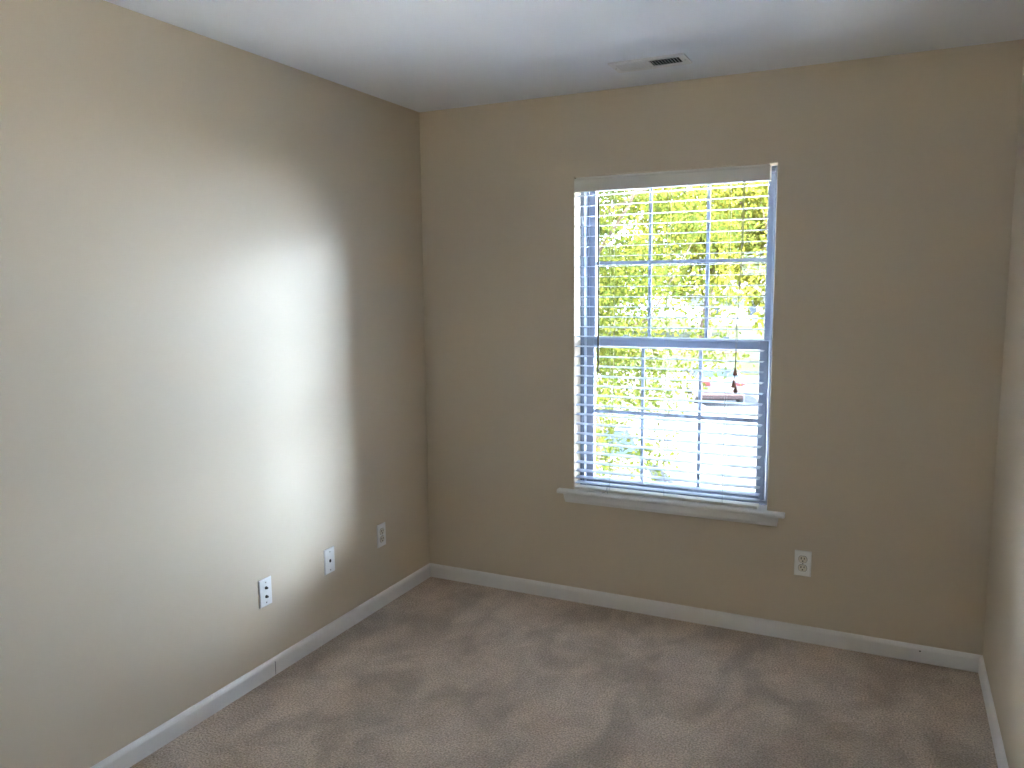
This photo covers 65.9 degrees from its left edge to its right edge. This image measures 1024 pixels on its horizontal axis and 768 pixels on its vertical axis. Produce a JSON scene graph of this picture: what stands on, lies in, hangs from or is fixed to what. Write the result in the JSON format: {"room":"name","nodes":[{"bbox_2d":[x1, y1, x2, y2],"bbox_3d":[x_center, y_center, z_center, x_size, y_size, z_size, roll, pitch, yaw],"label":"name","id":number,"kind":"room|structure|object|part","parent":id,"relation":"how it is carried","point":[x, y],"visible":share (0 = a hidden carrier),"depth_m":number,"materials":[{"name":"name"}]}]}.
{"room":"empty bedroom","nodes":[
{"label":"empty bedroom","id":0,"kind":"room"},
{"bbox_2d":[0,0,429,767],"bbox_3d":[-1.459,0.103,2.275,0.150,2.890,4.300,3,8,26],"label":"wall","id":1,"kind":"structure","parent":0,"point":[213,378],"depth_m":2.73,"materials":[{"name":"beige paint"}]},
{"bbox_2d":[90,563,430,767],"bbox_3d":[-1.342,1.249,2.450,0.013,0.072,4.150,3,8,26],"label":"baseboard","id":2,"kind":"structure","parent":1,"relation":"attached to","point":[139,749],"depth_m":3.09,"materials":[{"name":"white paint"}]},
{"bbox_2d":[258,576,271,608],"bbox_3d":[-0.981,0.832,3.158,0.015,0.114,0.070,3,8,26],"label":"jack plate","id":3,"kind":"object","parent":1,"relation":"attached to","point":[264,585],"visible":1,"depth_m":3.15,"materials":[{"name":"plastic"}]},
{"bbox_2d":[324,546,334,574],"bbox_3d":[-0.810,0.786,3.517,0.008,0.114,0.070,3,8,26],"label":"jack plate","id":4,"kind":"object","parent":1,"relation":"attached to","point":[329,557],"visible":1,"depth_m":3.51,"materials":[{"name":"plastic"}]},
{"bbox_2d":[377,522,385,547],"bbox_3d":[-0.637,0.740,3.871,0.009,0.114,0.070,3,8,26],"label":"wall outlet","id":5,"kind":"object","parent":1,"relation":"attached to","point":[381,528],"visible":1,"depth_m":3.86,"materials":[{"name":"plastic"}]},
{"bbox_2d":[130,577,997,767],"bbox_3d":[-0.176,1.467,1.912,2.599,0.250,4.150,3,8,26],"label":"floor","id":6,"kind":"structure","parent":0,"point":[446,673],"depth_m":3.00,"materials":[{"name":"beige carpet"}]},
{"bbox_2d":[104,0,1023,111],"bbox_3d":[-0.201,-1.177,1.582,2.599,0.200,4.150,3,8,26],"label":"ceiling","id":7,"kind":"structure","parent":0,"point":[416,55],"depth_m":2.80,"materials":[{"name":"white paint"}]},
{"bbox_2d":[608,53,691,72],"bbox_3d":[0.549,-1.274,3.144,0.305,0.009,0.143,3,8,26],"label":"ceiling vent","id":8,"kind":"object","parent":7,"relation":"in","point":[677,59],"visible":1,"depth_m":3.14,"materials":[{"name":"white metal"}]},
{"bbox_2d":[419,39,1023,654],"bbox_3d":[0.756,-0.094,3.692,2.899,2.890,0.200,3,8,26],"label":"wall","id":9,"kind":"structure","parent":0,"point":[896,173],"depth_m":3.36,"materials":[{"name":"beige paint"}]},
{"bbox_2d":[556,165,784,526],"bbox_3d":[0.742,-0.181,3.666,1.064,1.559,0.238,3,8,26],"label":"window","id":10,"kind":"structure","parent":9,"relation":"in","point":[760,516],"depth_m":3.70,"materials":[{"name":"white plastic"}]},
{"bbox_3d":[0.724,0.544,3.704,1.064,0.020,0.122,3,8,26],"label":"sill","id":11,"kind":"part","parent":10,"relation":"part of","materials":[{"name":"white paint"}]},
{"bbox_2d":[574,164,771,508],"bbox_3d":[0.698,-0.206,3.599,0.877,1.491,0.090,3,8,26],"label":"window blind","id":12,"kind":"object","parent":10,"relation":"attached to","point":[762,172],"visible":1,"depth_m":3.60,"materials":[{"name":"white plastic"}]},
{"bbox_3d":[0.471,-0.199,3.729,0.002,1.425,0.055,3,8,26],"label":"ladder cord","id":13,"kind":"part","parent":12,"relation":"part of","materials":[{"name":"white fabric"}]},
{"bbox_3d":[0.707,0.525,3.708,0.865,0.014,0.052,3,8,26],"label":"rail","id":14,"kind":"part","parent":12,"relation":"part of","materials":[{"name":"white plastic"}]},
{"bbox_3d":[0.711,-0.187,3.614,0.002,1.425,0.055,3,8,26],"label":"ladder cord","id":15,"kind":"part","parent":12,"relation":"part of","materials":[{"name":"white fabric"}]},
{"bbox_3d":[0.951,-0.175,3.499,0.002,1.425,0.055,3,8,26],"label":"ladder cord","id":16,"kind":"part","parent":12,"relation":"part of","materials":[{"name":"white fabric"}]},
{"bbox_3d":[0.979,-0.426,3.403,0.026,0.876,0.016,3,8,26],"label":"lift cord","id":17,"kind":"part","parent":12,"relation":"part of","materials":[{"name":"white fabric"}]},
{"bbox_3d":[0.757,0.153,3.731,0.854,0.735,0.039,3,8,26],"label":"sash","id":18,"kind":"part","parent":10,"relation":"part of","materials":[{"name":"white plastic"}]},
{"bbox_3d":[0.772,-0.562,3.687,0.866,0.772,0.030,3,8,26],"label":"sash","id":19,"kind":"part","parent":10,"relation":"part of","materials":[{"name":"white plastic"}]},
{"bbox_2d":[430,563,980,672],"bbox_3d":[0.721,1.069,3.740,2.586,0.072,0.014,3,8,26],"label":"baseboard","id":20,"kind":"structure","parent":9,"relation":"attached to","point":[953,659],"depth_m":3.61,"materials":[{"name":"white paint"}]},
{"bbox_2d":[794,550,811,576],"bbox_3d":[1.265,0.781,3.441,0.070,0.114,0.009,3,8,26],"label":"wall outlet","id":21,"kind":"object","parent":9,"relation":"attached to","point":[802,560],"visible":1,"depth_m":3.44,"materials":[{"name":"plastic"}]},
{"bbox_2d":[798,564,806,571],"bbox_3d":[1.264,0.801,3.441,0.037,0.031,0.004,3,8,26],"label":"receptacle","id":22,"kind":"object","parent":21,"relation":"attached to","point":[801,567],"depth_m":3.44,"materials":[{"name":"plastic"}]},
{"bbox_2d":[798,556,806,562],"bbox_3d":[1.264,0.762,3.437,0.037,0.031,0.001,3,8,26],"label":"receptacle","id":23,"kind":"object","parent":21,"relation":"attached to","point":[801,559],"depth_m":3.44,"materials":[{"name":"plastic"}]},
{"bbox_2d":[983,54,1023,767],"bbox_3d":[1.017,0.228,1.088,0.150,2.890,4.300,3,8,26],"label":"wall","id":24,"kind":"structure","parent":0,"point":[1003,646],"depth_m":2.71,"materials":[{"name":"beige paint"}]},
{"bbox_2d":[978,655,1008,767],"bbox_3d":[0.987,1.366,1.334,0.013,0.072,4.150,3,8,26],"label":"baseboard","id":25,"kind":"structure","parent":24,"relation":"attached to","point":[998,745],"depth_m":2.77,"materials":[{"name":"white paint"}]},
{"label":"outside","id":26,"kind":"structure","parent":0,"visible":0},
{"bbox_3d":[8.268,1.859,22.569,140.000,0.300,180.000,3,8,26],"label":"ground","id":27,"kind":"structure","parent":26,"visible":0},
{"bbox_2d":[595,182,766,480],"bbox_3d":[0.854,-2.133,11.341,5.839,10.765,5.252,1,7,11],"label":"tree","id":28,"kind":"object","parent":27,"relation":"on","point":[677,217],"visible":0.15,"depth_m":10.54,"materials":[{"name":"green plant"}]},
{"bbox_2d":[683,269,764,325],"bbox_3d":[29.207,-9.654,87.018,19.000,6.200,9.200,3,8,26],"label":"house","id":29,"kind":"structure","parent":27,"relation":"on","point":[693,312],"depth_m":85.56,"materials":[{"name":"white"}]},
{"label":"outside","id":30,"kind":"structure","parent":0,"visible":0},
{"bbox_2d":[628,347,739,355],"bbox_3d":[11.225,-2.519,55.825,10.200,0.100,11.000,3,8,26],"label":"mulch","id":31,"kind":"object","parent":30,"point":[673,351],"visible":0.1,"depth_m":51.89,"materials":[{"name":"brown wood"}]},
{"bbox_2d":[601,185,761,337],"bbox_3d":[14.888,-10.727,56.383,15.984,16.503,12.867,3,8,26],"label":"tree","id":32,"kind":"object","parent":31,"relation":"on","point":[712,271],"visible":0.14,"depth_m":55.39,"materials":[{"name":"green plant"}]},
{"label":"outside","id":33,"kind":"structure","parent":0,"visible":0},
{"bbox_2d":[600,315,763,374],"bbox_3d":[31.172,-4.390,69.674,80.000,0.110,72.500,3,8,26],"label":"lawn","id":34,"kind":"structure","parent":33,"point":[746,334],"depth_m":67.33,"materials":[{"name":"green plant"}]},
{"bbox_2d":[599,191,670,322],"bbox_3d":[4.602,-11.310,69.275,18.567,14.653,14.691,4,9,35],"label":"tree","id":35,"kind":"object","parent":34,"relation":"on","point":[600,228],"visible":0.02,"depth_m":66.96,"materials":[{"name":"green plant"}]},
{"bbox_2d":[671,181,769,350],"bbox_3d":[13.928,-7.511,42.178,10.785,13.625,8.416,3,8,26],"label":"tree","id":36,"kind":"object","parent":34,"relation":"on","point":[747,191],"visible":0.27,"depth_m":41.66,"materials":[{"name":"green plant"}]},
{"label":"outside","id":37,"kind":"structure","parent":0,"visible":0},
{"bbox_2d":[597,370,768,491],"bbox_3d":[-16.153,-0.152,39.495,61.200,0.060,30.500,3,8,26],"label":"street","id":38,"kind":"structure","parent":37,"point":[753,388],"depth_m":23.44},
{"bbox_2d":[600,418,652,480],"bbox_3d":[2.016,1.591,18.202,2.200,1.440,4.766,0,7,1],"label":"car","id":39,"kind":"object","parent":38,"relation":"on","point":[632,442],"visible":0.15,"depth_m":17.09,"materials":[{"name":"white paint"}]},
{"bbox_2d":[683,362,745,402],"bbox_3d":[8.035,-0.135,31.584,2.200,1.440,4.766,0,7,6],"label":"car","id":40,"kind":"object","parent":38,"relation":"on","point":[712,386],"visible":0.53,"depth_m":29.44,"materials":[{"name":"white paint"}]},
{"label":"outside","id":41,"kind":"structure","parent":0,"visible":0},
{"bbox_2d":[597,379,692,402],"bbox_3d":[-1.177,0.257,35.038,18.648,0.070,9.264,1,7,15],"label":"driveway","id":42,"kind":"structure","parent":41,"point":[682,395],"depth_m":33.33,"materials":[{"name":"grey concrete"}]}
]}

